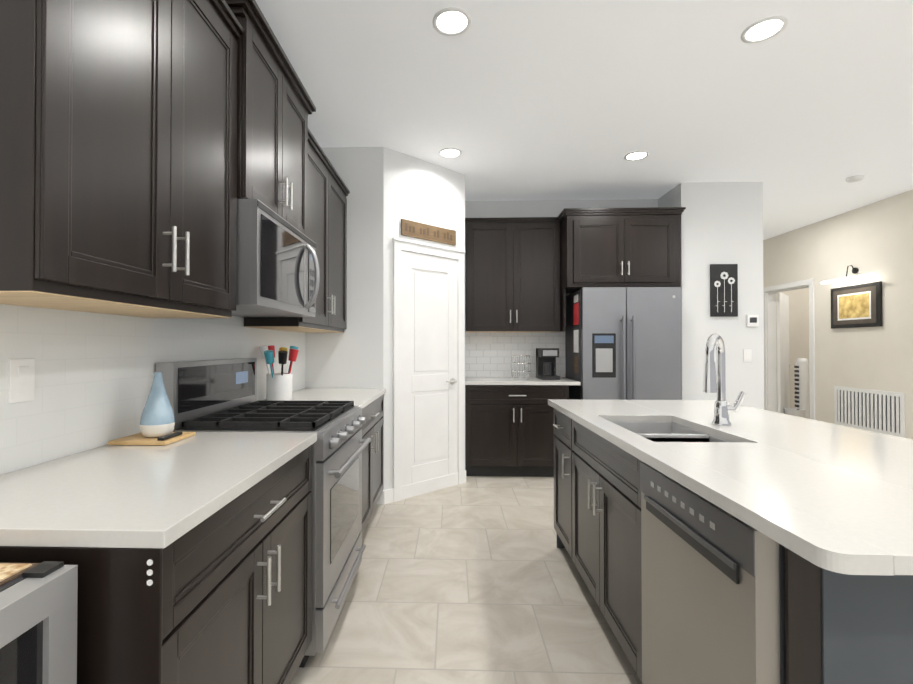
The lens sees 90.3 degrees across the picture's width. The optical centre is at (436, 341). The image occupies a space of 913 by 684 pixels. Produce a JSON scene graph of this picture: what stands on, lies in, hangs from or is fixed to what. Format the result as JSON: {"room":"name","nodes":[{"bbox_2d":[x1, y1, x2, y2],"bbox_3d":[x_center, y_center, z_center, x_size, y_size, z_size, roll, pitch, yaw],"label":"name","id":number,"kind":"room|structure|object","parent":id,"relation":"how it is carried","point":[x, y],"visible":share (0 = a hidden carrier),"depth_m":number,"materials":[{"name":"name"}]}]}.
{"room":"kitchen","nodes":[
{"label":"kitchen","id":0,"kind":"room"},
{"bbox_2d":[1,316,243,474],"bbox_3d":[-1.182,-0.161,1.045,0.120,2.820,8.070,0,-1,2],"label":"wall","id":1,"kind":"structure","parent":0,"point":[236,320],"depth_m":2.30,"materials":[{"name":"paint"}]},
{"bbox_2d":[0,0,239,317],"bbox_3d":[-0.945,-0.639,1.338,0.329,1.079,0.831,0,-1,2],"label":"upper cabinet","id":2,"kind":"object","parent":1,"relation":"attached to","point":[145,145],"depth_m":1.15,"materials":[{"name":"brown wood"}]},
{"bbox_2d":[0,304,304,474],"bbox_3d":[-1.083,0.125,2.210,0.002,0.450,2.761,0,-1,2],"label":"backsplash","id":3,"kind":"structure","parent":1,"relation":"attached to","point":[94,375],"depth_m":1.46,"materials":[{"name":"tile"}]},
{"bbox_2d":[8,359,34,402],"bbox_3d":[-1.110,0.103,1.215,0.008,0.115,0.070,0,-1,2],"label":"outlet","id":4,"kind":"object","parent":3,"relation":"attached to","point":[21,380],"visible":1,"depth_m":1.21,"materials":[{"name":"white plastic"}]},
{"bbox_2d":[224,4,311,239],"bbox_3d":[-0.904,-0.920,2.139,0.359,0.728,0.760,0,-1,2],"label":"upper cabinet","id":5,"kind":"object","parent":1,"relation":"attached to","point":[276,137],"depth_m":2.01,"materials":[{"name":"brown wood"}]},
{"bbox_2d":[232,199,319,316],"bbox_3d":[-0.847,-0.345,2.132,0.473,0.410,0.752,0,-1,2],"label":"microwave","id":6,"kind":"object","parent":5,"relation":"attached to","point":[278,273],"visible":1,"depth_m":1.92,"materials":[{"name":"silver metal"}]},
{"bbox_2d":[244,140,347,332],"bbox_3d":[-0.889,-0.622,3.054,0.329,1.079,1.071,0,-1,2],"label":"upper cabinet","id":7,"kind":"object","parent":1,"relation":"attached to","point":[329,200],"depth_m":3.02,"materials":[{"name":"brown wood"}]},
{"bbox_2d":[305,147,464,489],"bbox_3d":[-0.376,-0.129,4.253,1.284,2.820,1.364,0,-1,2],"label":"wall","id":8,"kind":"structure","parent":0,"point":[389,189],"depth_m":3.59,"materials":[{"name":"paint"}]},
{"bbox_2d":[376,470,465,504],"bbox_3d":[1.792,1.197,1.383,5.802,0.110,8.966,0,-1,2],"label":"baseboard","id":9,"kind":"structure","parent":8,"relation":"attached to","point":[421,487],"depth_m":3.79,"materials":[{"name":"white wood"}]},
{"bbox_2d":[401,219,455,245],"bbox_3d":[-0.056,-0.933,3.876,0.594,0.130,0.018,0,-1,-41],"label":"sign","id":10,"kind":"object","parent":8,"relation":"attached to","point":[413,229],"visible":0.98,"depth_m":3.85,"materials":[{"name":"brown wood"}]},
{"bbox_2d":[392,237,464,501],"bbox_3d":[-0.046,0.222,3.868,0.604,2.110,0.554,0,-1,2],"label":"door","id":11,"kind":"structure","parent":8,"relation":"attached to","point":[428,366],"depth_m":3.85,"materials":[{"name":"white wood"}]},
{"bbox_2d":[291,476,641,683],"bbox_3d":[2.644,1.285,2.172,7.850,0.050,10.600,0,-1,2],"label":"floor","id":12,"kind":"structure","parent":0,"point":[475,580],"depth_m":2.18,"materials":[{"name":"tile"}]},
{"bbox_2d":[0,561,77,683],"bbox_3d":[-0.879,0.808,0.463,0.502,0.870,0.645,0,-1,2],"label":"wine cooler","id":13,"kind":"object","parent":12,"relation":"on","point":[38,623],"visible":1,"depth_m":0.72,"materials":[{"name":"silver plastic"}]},
{"bbox_2d":[0,562,39,585],"bbox_3d":[-0.900,0.377,0.466,0.420,0.006,0.641,0,-1,2],"label":"cutting board","id":14,"kind":"object","parent":13,"relation":"on","point":[9,572],"visible":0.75,"depth_m":0.75,"materials":[{"name":"beige wood"}]},
{"bbox_2d":[0,432,316,683],"bbox_3d":[-0.780,0.796,1.274,0.662,0.910,0.922,0,-1,2],"label":"base cabinet","id":15,"kind":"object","parent":12,"relation":"on","point":[191,557],"depth_m":1.03,"materials":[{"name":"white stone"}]},
{"bbox_2d":[108,432,195,444],"bbox_3d":[-0.990,0.337,1.589,0.195,0.013,0.180,0,-1,2],"label":"cutting board","id":16,"kind":"object","parent":15,"relation":"on","point":[137,439],"visible":0.71,"depth_m":1.52,"materials":[{"name":"brown wood"}]},
{"bbox_2d":[140,372,174,436],"bbox_3d":[-0.977,0.217,1.590,0.106,0.223,0.106,0,-1,2],"label":"vase","id":17,"kind":"object","parent":16,"relation":"on","point":[157,419],"visible":1,"depth_m":1.56,"materials":[{"name":"blue ceramic"}]},
{"bbox_2d":[157,432,181,440],"bbox_3d":[-0.917,0.324,1.562,0.022,0.010,0.110,0,-1,2],"label":"knife","id":18,"kind":"object","parent":16,"relation":"on","point":[168,436],"visible":1,"depth_m":1.54,"materials":[{"name":"black plastic"}]},
{"bbox_2d":[156,358,370,667],"bbox_3d":[-0.719,0.672,2.117,0.715,1.175,0.756,0,-1,2],"label":"range","id":19,"kind":"object","parent":12,"relation":"on","point":[218,395],"visible":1,"depth_m":1.92,"materials":[{"name":"silver metal"}]},
{"bbox_2d":[265,388,385,532],"bbox_3d":[-0.723,0.814,3.035,0.662,0.910,1.070,0,-1,2],"label":"base cabinet","id":20,"kind":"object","parent":12,"relation":"on","point":[369,402],"depth_m":3.05,"materials":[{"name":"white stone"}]},
{"bbox_2d":[259,345,298,400],"bbox_3d":[-0.936,0.187,2.719,0.218,0.335,0.288,0,-1,2],"label":"utensil crock","id":21,"kind":"object","parent":20,"relation":"on","point":[279,386],"visible":0.98,"depth_m":2.65,"materials":[{"name":"white ceramic"}]},
{"bbox_2d":[465,377,580,476],"bbox_3d":[0.815,0.829,4.542,1.070,0.910,0.685,0,-1,2],"label":"base cabinet","id":22,"kind":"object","parent":12,"relation":"on","point":[509,426],"depth_m":4.25,"materials":[{"name":"brown wood"}]},
{"bbox_2d":[510,355,530,379],"bbox_3d":[0.844,0.253,4.542,0.208,0.238,0.208,0,-1,2],"label":"wire basket","id":23,"kind":"object","parent":22,"relation":"on","point":[519,371],"visible":1,"depth_m":4.52,"materials":[{"name":"silver metal"}]},
{"bbox_2d":[536,348,559,379],"bbox_3d":[1.126,0.218,4.593,0.180,0.310,0.280,0,-1,2],"label":"coffee maker","id":24,"kind":"object","parent":22,"relation":"on","point":[545,363],"visible":1,"depth_m":4.50,"materials":[{"name":"black plastic"}]},
{"bbox_2d":[553,411,595,558],"bbox_3d":[1.027,0.826,2.544,0.627,0.875,0.495,0,-1,2],"label":"base cabinet","id":25,"kind":"object","parent":12,"relation":"on","point":[574,445],"depth_m":2.49,"materials":[{"name":"brown wood"}]},
{"bbox_2d":[548,399,912,578],"bbox_3d":[0.884,0.362,1.758,0.452,0.032,2.100,0,-1,2],"label":"countertop","id":26,"kind":"structure","parent":25,"relation":"on","point":[842,522],"depth_m":1.02,"materials":[{"name":"white stone"}]},
{"bbox_2d":[592,419,739,507],"bbox_3d":[0.936,0.473,1.861,0.363,0.212,0.618,0,-1,2],"label":"sink","id":27,"kind":"object","parent":26,"relation":"in","point":[617,464],"depth_m":1.85,"materials":[{"name":"silver metal"}]},
{"bbox_2d":[640,462,785,683],"bbox_3d":[0.956,0.806,1.170,0.639,0.848,0.547,0,-1,2],"label":"dishwasher","id":28,"kind":"object","parent":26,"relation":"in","point":[713,593],"visible":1,"depth_m":1.09,"materials":[{"name":"silver metal"}]},
{"bbox_2d":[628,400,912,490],"bbox_3d":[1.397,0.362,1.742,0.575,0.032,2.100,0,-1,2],"label":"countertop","id":29,"kind":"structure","parent":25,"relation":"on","point":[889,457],"depth_m":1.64,"materials":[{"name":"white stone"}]},
{"bbox_2d":[703,334,745,425],"bbox_3d":[1.173,0.156,1.858,0.210,0.380,0.155,0,-1,2],"label":"faucet","id":30,"kind":"object","parent":29,"relation":"on","point":[723,409],"visible":1,"depth_m":1.87,"materials":[{"name":"silver metal"}]},
{"bbox_2d":[565,287,681,399],"bbox_3d":[1.825,0.388,4.490,0.915,1.790,0.699,0,-1,2],"label":"fridge","id":31,"kind":"object","parent":12,"relation":"on","point":[623,343],"visible":0.6,"depth_m":4.21,"materials":[{"name":"silver metal"}]},
{"bbox_2d":[572,467,851,683],"bbox_3d":[1.008,0.948,1.945,0.627,0.620,0.943,0,-1,2],"label":"base cabinet","id":32,"kind":"object","parent":12,"relation":"on","point":[606,520],"depth_m":1.58,"materials":[{"name":"brown wood"}]},
{"bbox_2d":[784,408,804,417],"bbox_3d":[5.318,1.150,6.737,0.250,0.310,0.250,0,-1,2],"label":"bin","id":33,"kind":"object","parent":12,"relation":"on","point":[794,412],"visible":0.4,"depth_m":6.66,"materials":[{"name":"white plastic"}]},
{"bbox_2d":[794,358,808,418],"bbox_3d":[5.490,0.776,6.801,0.280,1.060,0.280,0,-1,2],"label":"tower fan","id":34,"kind":"object","parent":12,"relation":"on","point":[801,375],"visible":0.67,"depth_m":6.74,"materials":[{"name":"white plastic"}]},
{"bbox_2d":[465,199,657,377],"bbox_3d":[1.333,-0.123,4.940,2.088,2.820,0.120,0,-1,2],"label":"wall","id":35,"kind":"structure","parent":0,"point":[514,208],"depth_m":4.90,"materials":[{"name":"paint"}]},
{"bbox_2d":[465,215,560,331],"bbox_3d":[0.780,-0.677,4.738,0.951,1.136,0.327,0,-1,2],"label":"upper cabinet","id":36,"kind":"object","parent":35,"relation":"attached to","point":[525,274],"depth_m":4.58,"materials":[{"name":"brown wood"}]},
{"bbox_2d":[465,332,564,376],"bbox_3d":[0.837,0.137,4.892,1.098,0.480,0.003,0,-1,2],"label":"backsplash","id":37,"kind":"structure","parent":35,"relation":"attached to","point":[493,359],"depth_m":4.89,"materials":[{"name":"tile"}]},
{"bbox_2d":[470,336,491,343],"bbox_3d":[0.482,-0.022,4.900,0.226,0.076,0.008,0,-1,2],"label":"outlet","id":38,"kind":"object","parent":37,"relation":"attached to","point":[480,339],"visible":1,"depth_m":4.90,"materials":[{"name":"white plastic"}]},
{"bbox_2d":[561,207,684,294],"bbox_3d":[1.788,-0.884,4.582,1.065,0.725,0.577,0,-1,2],"label":"upper cabinet","id":39,"kind":"object","parent":35,"relation":"attached to","point":[601,247],"depth_m":4.30,"materials":[{"name":"brown wood"}]},
{"bbox_2d":[255,0,912,239],"bbox_3d":[2.644,-1.585,2.201,7.850,0.050,10.600,0,-1,2],"label":"ceiling","id":40,"kind":"structure","parent":0,"point":[805,113],"depth_m":2.83,"materials":[{"name":"paint"}]},
{"bbox_2d":[438,148,461,157],"bbox_3d":[0.112,-1.541,3.699,0.190,0.008,0.190,0,-1,2],"label":"recessed light","id":41,"kind":"object","parent":40,"relation":"in","point":[450,152],"visible":1,"depth_m":3.69,"materials":[{"name":"white plastic"}]},
{"bbox_2d":[432,7,471,35],"bbox_3d":[0.076,-1.556,2.207,0.190,0.008,0.190,0,-1,2],"label":"recessed light","id":42,"kind":"object","parent":40,"relation":"in","point":[452,21],"visible":1,"depth_m":2.20,"materials":[{"name":"white plastic"}]},
{"bbox_2d":[624,151,648,160],"bbox_3d":[1.656,-1.540,3.754,0.190,0.008,0.190,0,-1,2],"label":"recessed light","id":43,"kind":"object","parent":40,"relation":"in","point":[635,155],"visible":1,"depth_m":3.74,"materials":[{"name":"white plastic"}]},
{"bbox_2d":[741,16,787,42],"bbox_3d":[1.633,-1.555,2.262,0.190,0.008,0.190,0,-1,2],"label":"recessed light","id":44,"kind":"object","parent":40,"relation":"in","point":[764,29],"visible":1,"depth_m":2.26,"materials":[{"name":"white plastic"}]},
{"bbox_2d":[846,175,863,182],"bbox_3d":[3.910,-1.523,4.236,0.130,0.034,0.130,0,-1,2],"label":"smoke detector","id":45,"kind":"object","parent":40,"relation":"attached to","point":[854,178],"visible":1,"depth_m":4.21,"materials":[{"name":"white plastic"}]},
{"bbox_2d":[658,182,763,409],"bbox_3d":[2.790,-0.115,5.764,0.770,2.820,2.840,0,-1,2],"label":"wall","id":46,"kind":"structure","parent":0,"point":[721,222],"depth_m":4.35,"materials":[{"name":"paint"}]},
{"bbox_2d":[710,264,737,316],"bbox_3d":[2.750,-0.494,4.336,0.250,0.501,0.020,0,-1,2],"label":"framed picture","id":47,"kind":"object","parent":46,"relation":"attached to","point":[723,290],"visible":1,"depth_m":4.33,"materials":[{"name":"black plastic"}]},
{"bbox_2d":[743,349,751,361],"bbox_3d":[2.971,0.131,4.328,0.075,0.120,0.010,0,-1,2],"label":"light switch","id":48,"kind":"object","parent":46,"relation":"attached to","point":[747,355],"visible":1,"depth_m":4.33,"materials":[{"name":"white plastic"}]},
{"bbox_2d":[746,315,758,325],"bbox_3d":[3.017,-0.204,4.324,0.103,0.110,0.022,0,-1,2],"label":"thermostat","id":49,"kind":"object","parent":46,"relation":"attached to","point":[752,320],"visible":1,"depth_m":4.31,"materials":[{"name":"white plastic"}]},
{"bbox_2d":[763,190,912,439],"bbox_3d":[4.899,-0.114,5.846,0.120,2.820,2.778,0,-1,2],"label":"wall","id":50,"kind":"structure","parent":0,"point":[876,238],"depth_m":5.27,"materials":[{"name":"paint"}]},
{"bbox_2d":[763,278,814,419],"bbox_3d":[5.197,0.248,6.488,0.716,2.110,1.420,0,-1,2],"label":"door frame","id":51,"kind":"structure","parent":50,"relation":"attached to","point":[777,388],"depth_m":6.65,"materials":[{"name":"white wood"}]},
{"bbox_2d":[821,265,874,283],"bbox_3d":[4.752,-0.796,5.205,0.126,0.178,0.671,0,-1,2],"label":"sconce","id":52,"kind":"object","parent":50,"relation":"attached to","point":[855,270],"visible":1,"depth_m":5.20,"materials":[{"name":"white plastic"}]},
{"bbox_2d":[831,281,882,328],"bbox_3d":[4.799,-0.408,5.199,0.032,0.484,0.631,0,-1,2],"label":"framed picture","id":53,"kind":"object","parent":50,"relation":"attached to","point":[856,306],"visible":0.98,"depth_m":5.15,"materials":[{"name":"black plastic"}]},
{"bbox_2d":[834,386,904,437],"bbox_3d":[4.802,0.759,5.063,0.018,0.460,0.841,0,-1,2],"label":"air vent","id":54,"kind":"object","parent":50,"relation":"in","point":[878,411],"visible":1,"depth_m":5.00,"materials":[{"name":"white plastic"}]}
]}

